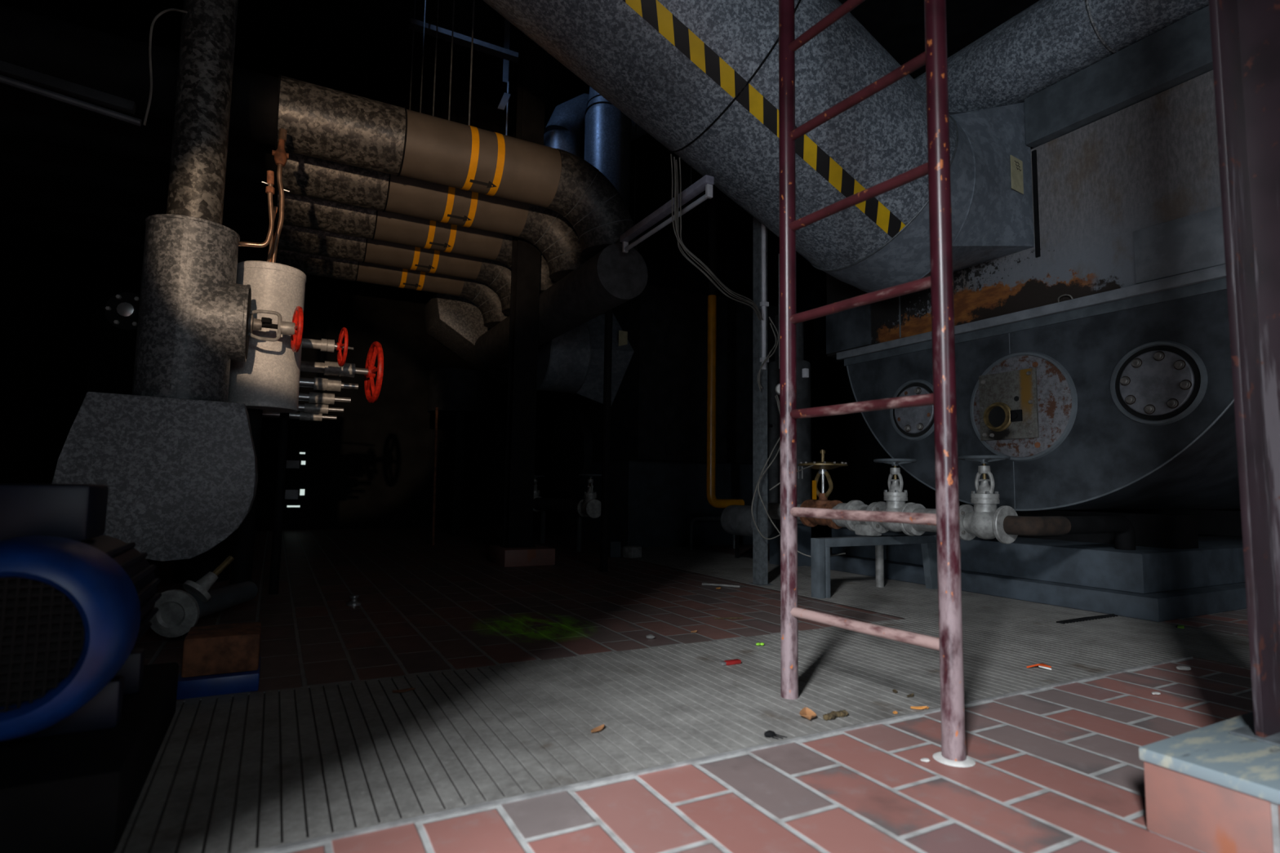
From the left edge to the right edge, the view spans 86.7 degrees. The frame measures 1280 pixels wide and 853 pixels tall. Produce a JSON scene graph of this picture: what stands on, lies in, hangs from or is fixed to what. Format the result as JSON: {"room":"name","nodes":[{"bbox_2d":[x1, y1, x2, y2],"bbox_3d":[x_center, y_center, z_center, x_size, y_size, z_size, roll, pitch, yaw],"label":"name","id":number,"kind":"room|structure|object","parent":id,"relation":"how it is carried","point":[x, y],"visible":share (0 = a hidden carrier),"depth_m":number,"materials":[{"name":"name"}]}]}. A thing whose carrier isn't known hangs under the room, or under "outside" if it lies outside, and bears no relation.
{"room":"power station hall","nodes":[
{"label":"power station hall","id":0,"kind":"room"},
{"bbox_2d":[0,0,118,484],"bbox_3d":[-3.517,-2.321,2.391,0.200,6.200,13.200,4,-6,-28],"label":"wall","id":1,"kind":"structure","parent":0,"point":[47,282],"depth_m":6.40,"materials":[{"name":"paint"}]},
{"bbox_2d":[0,60,141,126],"bbox_3d":[-2.413,-1.335,2.537,0.893,0.171,0.078,4,-6,-28],"label":"fluorescent light fixture","id":2,"kind":"object","parent":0,"point":[11,70],"visible":1,"depth_m":2.63,"materials":[{"name":"grey metal"}]},
{"bbox_2d":[142,8,187,125],"bbox_3d":[-1.991,-1.520,2.855,0.030,0.594,0.150,-1,-5,17],"label":"cable","id":3,"kind":"object","parent":2,"relation":"attached to","point":[158,15],"visible":1,"depth_m":2.79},
{"bbox_2d":[85,23,752,530],"bbox_3d":[-2.102,-1.581,10.497,10.000,6.200,0.200,4,-6,-28],"label":"wall","id":4,"kind":"structure","parent":0,"point":[371,465],"depth_m":9.56,"materials":[{"name":"paint"}]},
{"bbox_2d":[283,448,311,511],"bbox_3d":[-4.530,0.691,8.846,0.380,0.810,0.080,4,-6,-28],"label":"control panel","id":5,"kind":"structure","parent":4,"relation":"in","point":[298,460],"depth_m":8.85,"materials":[{"name":"black glass"}]},
{"bbox_2d":[302,327,348,366],"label":"valve","id":6,"kind":"object","parent":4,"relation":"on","point":[326,345],"depth_m":3.99,"materials":[{"name":"metal"}]},
{"bbox_2d":[110,0,1039,179],"bbox_3d":[1.070,-5.235,4.985,10.400,0.200,13.400,4,-6,-28],"label":"ceiling","id":7,"kind":"structure","parent":0,"point":[366,45],"depth_m":8.54,"materials":[{"name":"concrete"}]},
{"bbox_2d":[0,0,509,328],"bbox_3d":[-3.152,-3.114,6.569,4.286,3.872,0.420,4,-6,-28],"label":"pipe","id":8,"kind":"object","parent":7,"relation":"hanging from","point":[16,218],"visible":0.45,"depth_m":6.31,"materials":[{"name":"black metal"}]},
{"bbox_2d":[0,0,511,315],"bbox_3d":[-2.840,-3.160,5.990,4.286,3.872,0.420,4,-6,-28],"label":"pipe","id":9,"kind":"object","parent":7,"relation":"hanging from","point":[15,190],"visible":0.38,"depth_m":5.65,"materials":[{"name":"black metal"}]},
{"bbox_2d":[0,0,556,293],"bbox_3d":[-2.528,-3.207,5.410,4.286,3.872,0.420,4,-6,-28],"label":"pipe","id":10,"kind":"object","parent":7,"relation":"hanging from","point":[19,157],"visible":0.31,"depth_m":5.03,"materials":[{"name":"black metal"}]},
{"bbox_2d":[0,0,588,281],"bbox_3d":[-2.215,-3.254,4.831,4.286,3.872,0.420,4,-6,-28],"label":"pipe","id":11,"kind":"object","parent":7,"relation":"hanging from","point":[25,115],"visible":0.59,"depth_m":4.57,"materials":[{"name":"black metal"}]},
{"bbox_2d":[0,0,637,259],"bbox_3d":[-1.903,-3.300,4.251,4.286,3.872,0.420,4,-6,-28],"label":"pipe","id":12,"kind":"object","parent":7,"relation":"hanging from","point":[322,122],"visible":0.97,"depth_m":4.04,"materials":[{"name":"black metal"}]},
{"bbox_2d":[408,0,518,63],"bbox_3d":[-1.663,-4.409,6.839,1.220,1.200,0.100,4,-6,-28],"label":"cable tray","id":13,"kind":"object","parent":7,"relation":"hanging from","point":[415,24],"visible":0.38,"depth_m":6.72,"materials":[{"name":"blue metal"}]},
{"bbox_2d":[497,17,511,135],"bbox_3d":[-1.397,-3.942,7.526,0.347,2.000,0.020,4,-6,-28],"label":"frame","id":14,"kind":"object","parent":7,"relation":"hanging from","point":[504,100],"visible":0.47,"depth_m":7.48,"materials":[{"name":"metal"}]},
{"bbox_2d":[543,93,647,157],"bbox_3d":[-0.378,-3.450,8.218,1.657,2.773,0.450,4,-6,-28],"label":"duct","id":15,"kind":"object","parent":7,"relation":"hanging from","point":[565,129],"visible":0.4,"depth_m":7.78,"materials":[{"name":"blue metal"}]},
{"bbox_2d":[584,86,631,212],"bbox_3d":[-0.325,-3.336,7.383,0.552,3.200,0.517,4,-6,-28],"label":"duct","id":16,"kind":"object","parent":7,"relation":"hanging from","point":[607,132],"visible":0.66,"depth_m":7.13,"materials":[{"name":"blue metal"}]},
{"bbox_2d":[619,123,714,253],"bbox_3d":[0.164,-3.209,4.367,0.055,3.972,1.060,4,-6,-28],"label":"fluorescent light","id":17,"kind":"object","parent":7,"relation":"hanging from","point":[706,182],"visible":0.98,"depth_m":4.15,"materials":[{"name":"white metal"}]},
{"bbox_2d":[132,525,1253,852],"bbox_3d":[-0.537,1.135,4.061,15.000,0.300,14.200,4,-6,-28],"label":"floor","id":18,"kind":"structure","parent":0,"point":[1060,769],"depth_m":1.88,"materials":[{"name":"tile"}]},
{"bbox_2d":[51,391,257,592],"bbox_3d":[-2.148,0.378,3.065,0.710,0.985,0.470,4,-6,-28],"label":"housing","id":19,"kind":"object","parent":18,"relation":"on","point":[180,475],"visible":0.71,"depth_m":2.88,"materials":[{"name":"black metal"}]},
{"bbox_2d":[132,213,251,401],"bbox_3d":[-2.112,-0.527,3.220,0.441,0.845,0.380,4,-6,-28],"label":"pipe fitting","id":20,"kind":"object","parent":19,"relation":"on","point":[193,315],"visible":0.88,"depth_m":3.06,"materials":[{"name":"grey metal"}]},
{"bbox_2d":[104,292,139,330],"bbox_3d":[-2.398,-0.531,3.364,0.170,0.180,0.454,0,-5,9],"label":"flange","id":21,"kind":"object","parent":20,"relation":"attached to","point":[122,309],"visible":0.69,"depth_m":3.18,"materials":[{"name":"black metal"}]},
{"bbox_2d":[166,0,238,224],"bbox_3d":[-2.100,-3.122,3.436,0.224,4.360,0.224,4,-6,-28],"label":"riser pipe","id":22,"kind":"object","parent":20,"relation":"on","point":[202,117],"visible":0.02,"depth_m":3.21,"materials":[{"name":"grey metal"}]},
{"bbox_2d":[238,170,274,247],"bbox_3d":[-1.987,-1.111,3.469,0.208,0.448,0.053,5,-7,-42],"label":"copper line","id":23,"kind":"object","parent":20,"relation":"on","point":[270,174],"visible":0.97,"depth_m":3.51,"materials":[{"name":"metal"}]},
{"bbox_2d":[248,306,303,352],"bbox_3d":[-1.816,-0.496,3.378,0.241,0.236,0.234,4,-6,-28],"label":"valve","id":24,"kind":"object","parent":20,"relation":"attached to","point":[295,330],"visible":0.98,"depth_m":3.35,"materials":[{"name":"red metal"}]},
{"bbox_2d":[173,533,232,583],"bbox_3d":[-2.746,0.073,4.345,0.300,1.800,0.300,4,-6,-28],"label":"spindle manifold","id":25,"kind":"object","parent":18,"relation":"on","point":[193,569],"visible":0.12,"depth_m":4.16,"materials":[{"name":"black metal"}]},
{"bbox_2d":[262,411,336,421],"bbox_3d":[-2.393,-0.076,4.638,0.580,0.059,0.059,4,-6,-28],"label":"valve","id":26,"kind":"object","parent":25,"relation":"attached to","point":[302,415],"visible":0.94,"depth_m":4.66,"materials":[{"name":"metal"}]},
{"bbox_2d":[297,403,343,413],"bbox_3d":[-2.078,-0.146,4.424,0.279,0.065,0.619,4,-6,-28],"label":"valve","id":27,"kind":"object","parent":25,"relation":"attached to","point":[306,407],"visible":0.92,"depth_m":4.40,"materials":[{"name":"metal"}]},
{"bbox_2d":[298,391,351,404],"bbox_3d":[-2.046,-0.217,4.407,0.314,0.076,0.633,4,-6,-28],"label":"valve","id":28,"kind":"object","parent":25,"relation":"attached to","point":[312,397],"visible":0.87,"depth_m":4.38,"materials":[{"name":"metal"}]},
{"bbox_2d":[299,377,358,391],"bbox_3d":[-2.007,-0.314,4.390,0.359,0.089,0.633,4,-6,-28],"label":"valve","id":29,"kind":"object","parent":25,"relation":"attached to","point":[317,383],"visible":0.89,"depth_m":4.37,"materials":[{"name":"metal"}]},
{"bbox_2d":[300,341,383,403],"bbox_3d":[-2.210,-0.403,4.604,0.835,0.440,0.438,4,-6,-28],"label":"valve","id":30,"kind":"object","parent":25,"relation":"attached to","point":[328,368],"visible":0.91,"depth_m":4.66,"materials":[{"name":"metal"}]},
{"bbox_2d":[148,555,257,639],"bbox_3d":[-1.769,0.691,2.821,0.226,0.329,0.638,2,-5,-11],"label":"valve","id":31,"kind":"object","parent":18,"relation":"on","point":[179,611],"visible":0.89,"depth_m":2.57,"materials":[{"name":"metal"}]},
{"bbox_2d":[176,622,261,699],"bbox_3d":[-1.295,0.716,2.097,0.212,0.165,0.230,4,-6,-28],"label":"footing","id":32,"kind":"object","parent":18,"relation":"on","point":[218,660],"visible":0.91,"depth_m":2.02,"materials":[{"name":"blue paint"}]},
{"bbox_2d":[227,260,306,585],"bbox_3d":[-2.029,0.032,3.630,0.344,1.777,0.344,4,-6,-28],"label":"vessel","id":33,"kind":"object","parent":18,"relation":"on","point":[268,380],"visible":0.76,"depth_m":3.55,"materials":[{"name":"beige metal"}]},
{"bbox_2d":[266,128,289,262],"bbox_3d":[-1.984,-1.248,3.722,0.095,0.795,0.064,1,-5,-5],"label":"copper line","id":34,"kind":"object","parent":33,"relation":"on","point":[281,157],"visible":0.84,"depth_m":3.72,"materials":[{"name":"metal"}]},
{"bbox_2d":[346,595,360,606],"bbox_3d":[-1.474,0.896,3.495,0.070,0.048,0.070,4,-6,-28],"label":"handle","id":35,"kind":"object","parent":18,"relation":"on","point":[353,602],"visible":1,"depth_m":3.48,"materials":[{"name":"metal"}]},
{"bbox_2d":[431,407,438,545],"bbox_3d":[-2.122,0.510,7.016,0.047,1.420,0.028,4,-6,-28],"label":"pipe","id":36,"kind":"object","parent":18,"relation":"on","point":[436,408],"visible":1,"depth_m":7.00,"materials":[{"name":"metal"}]},
{"bbox_2d":[423,293,508,537],"bbox_3d":[-2.127,-0.127,8.431,1.068,2.939,0.800,4,-6,-28],"label":"duct","id":37,"kind":"object","parent":18,"relation":"on","point":[455,322],"visible":0.77,"depth_m":8.14,"materials":[{"name":"black metal"}]},
{"bbox_2d":[488,544,555,567],"bbox_3d":[-0.958,1.040,5.481,0.412,0.128,0.440,4,-6,-28],"label":"brick base","id":38,"kind":"object","parent":18,"relation":"on","point":[539,555],"visible":0.98,"depth_m":5.31,"materials":[{"name":"ceramic"}]},
{"bbox_2d":[499,29,546,548],"bbox_3d":[-0.955,-2.045,5.789,0.240,6.072,0.200,4,-6,-28],"label":"column","id":39,"kind":"structure","parent":38,"relation":"on","point":[519,470],"depth_m":5.61,"materials":[{"name":"black metal"}]},
{"bbox_2d":[474,243,648,572],"bbox_3d":[-0.906,-0.013,6.119,0.400,2.340,3.300,4,-6,-28],"label":"duct","id":40,"kind":"object","parent":18,"relation":"on","point":[611,277],"visible":0.75,"depth_m":5.07,"materials":[{"name":"black metal"}]},
{"bbox_2d":[608,540,621,557],"bbox_3d":[-0.233,1.097,6.068,0.100,0.140,0.130,2,-5,-17],"label":"concrete block","id":41,"kind":"object","parent":18,"relation":"on","point":[614,546],"visible":0.81,"depth_m":6.01,"materials":[{"name":"grey concrete"}]},
{"bbox_2d":[645,634,654,639],"bbox_3d":[0.043,0.875,2.823,0.037,0.018,0.033,2,-5,-8],"label":"pebble","id":42,"kind":"object","parent":18,"relation":"on","point":[650,636],"visible":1,"depth_m":2.81,"materials":[{"name":"grey stone"}]},
{"bbox_2d":[114,546,1250,852],"bbox_3d":[-0.705,0.902,3.192,5.860,0.005,6.008,4,-6,-28],"label":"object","id":43,"kind":"structure","parent":18,"relation":"on","point":[246,772],"depth_m":1.88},
{"bbox_2d":[0,662,178,852],"bbox_3d":[-1.305,0.663,1.356,0.550,0.140,0.790,4,-6,-28],"label":"plinth","id":44,"kind":"object","parent":43,"relation":"on","point":[80,792],"visible":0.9,"depth_m":1.14,"materials":[{"name":"black metal"}]},
{"bbox_2d":[0,483,161,742],"bbox_3d":[-1.220,0.360,1.420,0.338,0.477,0.700,4,-6,-28],"label":"motor","id":45,"kind":"object","parent":44,"relation":"on","point":[77,600],"visible":1,"depth_m":1.19,"materials":[{"name":"blue paint"}]},
{"bbox_2d":[0,577,84,712],"bbox_3d":[-1.065,0.363,1.129,0.232,0.232,0.006,4,-6,-28],"label":"grille","id":46,"kind":"object","parent":45,"relation":"attached to","point":[77,700],"depth_m":1.15,"materials":[{"name":"black metal"}]},
{"bbox_2d":[591,724,604,733],"bbox_3d":[-0.106,0.775,1.737,0.019,0.010,0.062,-2,-6,33],"label":"dry leaf","id":47,"kind":"object","parent":43,"relation":"on","point":[600,727],"visible":1,"depth_m":1.74,"materials":[{"name":"brown plant"}]},
{"bbox_2d":[622,545,641,558],"bbox_3d":[-0.068,1.116,6.024,0.120,0.100,0.130,-4,-7,44],"label":"concrete block","id":48,"kind":"object","parent":43,"relation":"on","point":[631,552],"visible":0.99,"depth_m":5.98,"materials":[{"name":"grey concrete"}]},
{"bbox_2d":[720,658,741,666],"bbox_3d":[0.321,0.839,2.410,0.082,0.014,0.022,4,-6,-28],"label":"lighter","id":49,"kind":"object","parent":43,"relation":"on","point":[736,661],"visible":1,"depth_m":2.40,"materials":[{"name":"red plastic"}]},
{"bbox_2d":[755,642,764,645],"bbox_3d":[0.479,0.869,2.704,0.036,0.011,0.016,2,-5,-7],"label":"scrap","id":50,"kind":"object","parent":43,"relation":"on","point":[757,643],"visible":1,"depth_m":2.70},
{"bbox_2d":[764,730,786,739],"bbox_3d":[0.342,0.777,1.708,0.057,0.016,0.024,0,-5,12],"label":"dead leaf","id":51,"kind":"object","parent":43,"relation":"on","point":[768,734],"visible":1,"depth_m":1.70,"materials":[{"name":"black plant"}]},
{"bbox_2d":[800,706,816,719],"bbox_3d":[0.460,0.790,1.861,0.045,0.019,0.081,0,-5,4],"label":"dry leaf","id":52,"kind":"object","parent":43,"relation":"on","point":[806,713],"visible":1,"depth_m":1.87,"materials":[{"name":"orange plant"}]},
{"bbox_2d":[822,710,848,720],"bbox_3d":[0.537,0.793,1.863,0.091,0.020,0.030,4,-6,-28],"label":"clump","id":53,"kind":"object","parent":43,"relation":"on","point":[842,713],"visible":1,"depth_m":1.86,"materials":[{"name":"brown soil"}]},
{"bbox_2d":[810,534,937,598],"bbox_3d":[1.464,0.860,4.268,1.110,0.345,0.250,4,-6,-28],"label":"stand","id":54,"kind":"object","parent":43,"relation":"on","point":[820,547],"visible":0.83,"depth_m":4.13,"materials":[{"name":"metal"}]},
{"bbox_2d":[910,706,928,709],"bbox_3d":[0.804,0.807,1.944,0.057,0.009,0.017,1,-5,-5],"label":"dry leaf","id":55,"kind":"object","parent":43,"relation":"on","point":[911,707],"visible":1,"depth_m":1.95,"materials":[{"name":"orange plant"}]},
{"bbox_2d":[1026,662,1051,670],"bbox_3d":[1.427,0.855,2.427,0.085,0.016,0.044,-1,-5,17],"label":"wrapper","id":56,"kind":"object","parent":43,"relation":"on","point":[1041,665],"visible":1,"depth_m":2.42,"materials":[{"name":"orange paper"}]},
{"bbox_2d":[1056,613,1117,623],"bbox_3d":[2.231,0.957,3.375,0.490,0.007,0.039,4,-6,-28],"label":"strip","id":57,"kind":"object","parent":43,"relation":"on","point":[1083,619],"visible":1,"depth_m":3.36,"materials":[{"name":"black metal"}]},
{"bbox_2d":[1177,624,1184,628],"bbox_3d":[2.561,0.948,3.209,0.025,0.005,0.075,-3,-7,39],"label":"strip","id":58,"kind":"object","parent":43,"relation":"on","point":[1178,625],"visible":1,"depth_m":3.20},
{"bbox_2d":[244,655,1192,852],"bbox_3d":[-0.136,0.754,1.420,5.180,0.005,0.013,4,-6,-28],"label":"trim","id":59,"kind":"structure","parent":18,"relation":"on","point":[473,807],"depth_m":1.48,"materials":[{"name":"concrete"}]},
{"bbox_2d":[702,582,740,587],"bbox_3d":[0.517,1.016,4.333,0.251,0.016,0.016,-1,-5,22],"label":"stick","id":60,"kind":"object","parent":18,"relation":"on","point":[703,584],"visible":1,"depth_m":4.33,"materials":[{"name":"grey metal"}]},
{"bbox_2d":[706,184,744,558],"bbox_3d":[0.795,-1.910,6.288,0.394,6.200,0.086,4,-6,-31],"label":"gas pipe","id":61,"kind":"object","parent":18,"relation":"on","point":[713,500],"visible":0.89,"depth_m":6.07,"materials":[{"name":"metal"}]},
{"bbox_2d":[748,216,773,586],"bbox_3d":[0.820,-0.655,4.589,0.110,3.400,0.130,4,-6,-28],"label":"post","id":62,"kind":"object","parent":18,"relation":"on","point":[760,556],"visible":0.8,"depth_m":4.52,"materials":[{"name":"metal"}]},
{"bbox_2d":[751,316,845,556],"bbox_3d":[1.011,0.050,4.455,0.596,1.586,0.228,1,-5,0],"label":"cable coil","id":63,"kind":"object","parent":62,"relation":"hanging from","point":[767,357],"visible":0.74,"depth_m":4.41,"materials":[{"name":"black rubber"}]},
{"bbox_2d":[767,312,811,566],"bbox_3d":[1.212,-0.548,5.732,0.483,3.400,0.350,4,-6,-28],"label":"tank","id":64,"kind":"object","parent":18,"relation":"on","point":[803,384],"visible":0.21,"depth_m":5.59,"materials":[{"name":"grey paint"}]},
{"bbox_2d":[778,0,975,767],"bbox_3d":[0.620,-0.991,1.966,0.092,3.600,0.606,4,-6,-34],"label":"ladder","id":65,"kind":"object","parent":18,"relation":"on","point":[949,644],"visible":1,"depth_m":1.76,"materials":[{"name":"red metal"}]},
{"bbox_2d":[920,758,929,762],"bbox_3d":[0.666,0.779,1.584,0.023,0.006,0.017,4,-6,-28],"label":"chip","id":66,"kind":"object","parent":18,"relation":"on","point":[925,760],"visible":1,"depth_m":1.58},
{"bbox_2d":[830,509,1246,622],"bbox_3d":[3.456,0.888,5.203,3.320,0.514,2.410,4,-6,-28],"label":"foundation","id":67,"kind":"object","parent":18,"relation":"on","point":[1184,563],"visible":0.59,"depth_m":3.89,"materials":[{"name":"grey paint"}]},
{"bbox_2d":[720,500,1136,550],"bbox_3d":[1.689,0.655,4.601,1.016,0.310,2.548,4,-6,-28],"label":"pipe","id":68,"kind":"object","parent":67,"relation":"on","point":[737,520],"visible":0.73,"depth_m":3.71,"materials":[{"name":"black metal"}]},
{"bbox_2d":[797,449,848,528],"bbox_3d":[1.249,0.425,4.626,0.330,0.531,0.330,4,-6,-28],"label":"control valve","id":69,"kind":"object","parent":68,"relation":"attached to","point":[823,502],"visible":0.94,"depth_m":4.59,"materials":[{"name":"metal"}]},
{"bbox_2d":[869,458,916,536],"bbox_3d":[1.540,0.423,4.082,0.248,0.451,0.248,4,-6,-28],"label":"valve","id":70,"kind":"object","parent":68,"relation":"attached to","point":[895,499],"visible":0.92,"depth_m":4.05,"materials":[{"name":"metal"}]},
{"bbox_2d":[958,455,1017,544],"bbox_3d":[1.817,0.382,3.569,0.248,0.451,0.248,4,-6,-28],"label":"valve","id":71,"kind":"object","parent":68,"relation":"attached to","point":[983,520],"visible":0.98,"depth_m":3.52,"materials":[{"name":"metal"}]},
{"bbox_2d":[836,264,1240,511],"bbox_3d":[3.557,-0.010,4.886,3.000,1.218,2.850,4,-6,-28],"label":"boiler","id":72,"kind":"object","parent":67,"relation":"on","point":[1121,398],"visible":0.84,"depth_m":3.87,"materials":[{"name":"metal"}]},
{"bbox_2d":[826,70,1225,357],"bbox_3d":[3.513,-1.115,5.019,2.812,1.006,3.030,4,-6,-28],"label":"panel","id":73,"kind":"object","parent":72,"relation":"on","point":[1131,195],"depth_m":3.79,"materials":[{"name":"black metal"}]},
{"bbox_2d":[483,0,1034,293],"bbox_3d":[-0.082,-3.099,3.509,5.175,4.310,1.127,4,-6,-28],"label":"duct","id":74,"kind":"object","parent":73,"relation":"attached to","point":[700,77],"visible":0.87,"depth_m":3.51,"materials":[{"name":"metal"}]},
{"bbox_2d":[670,153,763,319],"bbox_3d":[0.544,-1.119,4.124,0.162,0.750,1.038,-3,-7,39],"label":"cable bundle","id":75,"kind":"object","parent":74,"relation":"hanging from","point":[679,240],"visible":1,"depth_m":3.82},
{"bbox_2d":[774,253,808,395],"bbox_3d":[0.997,-0.412,4.469,0.220,1.700,0.083,2,-5,-12],"label":"conduit","id":76,"kind":"object","parent":74,"relation":"attached to","point":[805,371],"visible":0.28,"depth_m":4.46,"materials":[{"name":"grey metal"}]},
{"bbox_2d":[1024,5,1213,147],"bbox_3d":[3.320,-1.958,2.973,0.570,0.295,3.000,4,-6,-28],"label":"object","id":77,"kind":"object","parent":73,"relation":"on","point":[1180,52],"visible":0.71,"depth_m":3.67,"materials":[{"name":"metal"}]},
{"bbox_2d":[914,0,1208,111],"bbox_3d":[2.762,-2.339,3.500,0.516,0.516,4.600,4,-6,-28],"label":"duct","id":78,"kind":"object","parent":77,"relation":"on","point":[1047,42],"visible":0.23,"depth_m":3.90,"materials":[{"name":"grey metal"}]},
{"bbox_2d":[1057,293,1073,302],"bbox_3d":[2.451,-0.741,3.910,0.024,0.041,0.087,4,-6,-28],"label":"wire loop","id":79,"kind":"object","parent":72,"relation":"on","point":[1059,297],"visible":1,"depth_m":3.90,"materials":[{"name":"grey metal"}]},
{"bbox_2d":[1176,666,1191,671],"bbox_3d":[1.958,0.870,2.441,0.042,0.014,0.060,-3,-6,38],"label":"chip","id":80,"kind":"object","parent":18,"relation":"on","point":[1180,668],"visible":1,"depth_m":2.43,"materials":[{"name":"white stone"}]},
{"bbox_2d":[1138,711,1279,852],"bbox_3d":[1.270,0.681,1.186,0.483,0.152,0.476,4,-6,-28],"label":"plinth","id":81,"kind":"object","parent":18,"relation":"on","point":[1210,788],"visible":0.87,"depth_m":1.21,"materials":[{"name":"concrete"}]},
{"bbox_2d":[1208,0,1279,746],"bbox_3d":[1.380,-1.499,1.497,0.235,4.248,0.250,4,-6,-28],"label":"steel column","id":82,"kind":"structure","parent":18,"relation":"on","point":[1245,34],"depth_m":1.43,"materials":[{"name":"metal"}]},
{"bbox_3d":[-0.842,0.997,7.028,0.140,0.490,1.320,4,-6,-28],"label":"far manifold","id":83,"kind":"object","parent":18,"relation":"on","visible":0},
{"bbox_2d":[533,475,545,511],"bbox_3d":[-1.202,0.762,7.730,0.223,0.406,0.223,4,-6,-28],"label":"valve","id":84,"kind":"object","parent":83,"relation":"attached to","point":[536,493],"visible":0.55,"depth_m":7.69,"materials":[{"name":"metal"}]},
{"bbox_2d":[577,474,601,518],"bbox_3d":[-0.468,0.653,6.369,0.223,0.406,0.223,4,-6,-28],"label":"valve","id":85,"kind":"object","parent":83,"relation":"attached to","point":[588,506],"visible":0.94,"depth_m":6.31,"materials":[{"name":"metal"}]},
{"bbox_3d":[0.435,0.019,8.291,2.430,2.700,2.250,4,-6,-28],"label":"boiler","id":86,"kind":"object","parent":18,"relation":"on","visible":0},
{"bbox_2d":[536,313,634,406],"bbox_3d":[-0.680,-0.751,7.154,0.850,1.040,1.040,4,-6,-28],"label":"duct","id":87,"kind":"object","parent":86,"relation":"attached to","point":[572,362],"visible":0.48,"depth_m":6.87,"materials":[{"name":"metal"}]},
{"bbox_2d":[767,146,1240,528],"bbox_3d":[5.466,-1.760,7.190,0.200,6.200,13.200,4,-6,-28],"label":"wall","id":88,"kind":"structure","parent":0,"point":[848,438],"depth_m":11.00,"materials":[{"name":"paint"}]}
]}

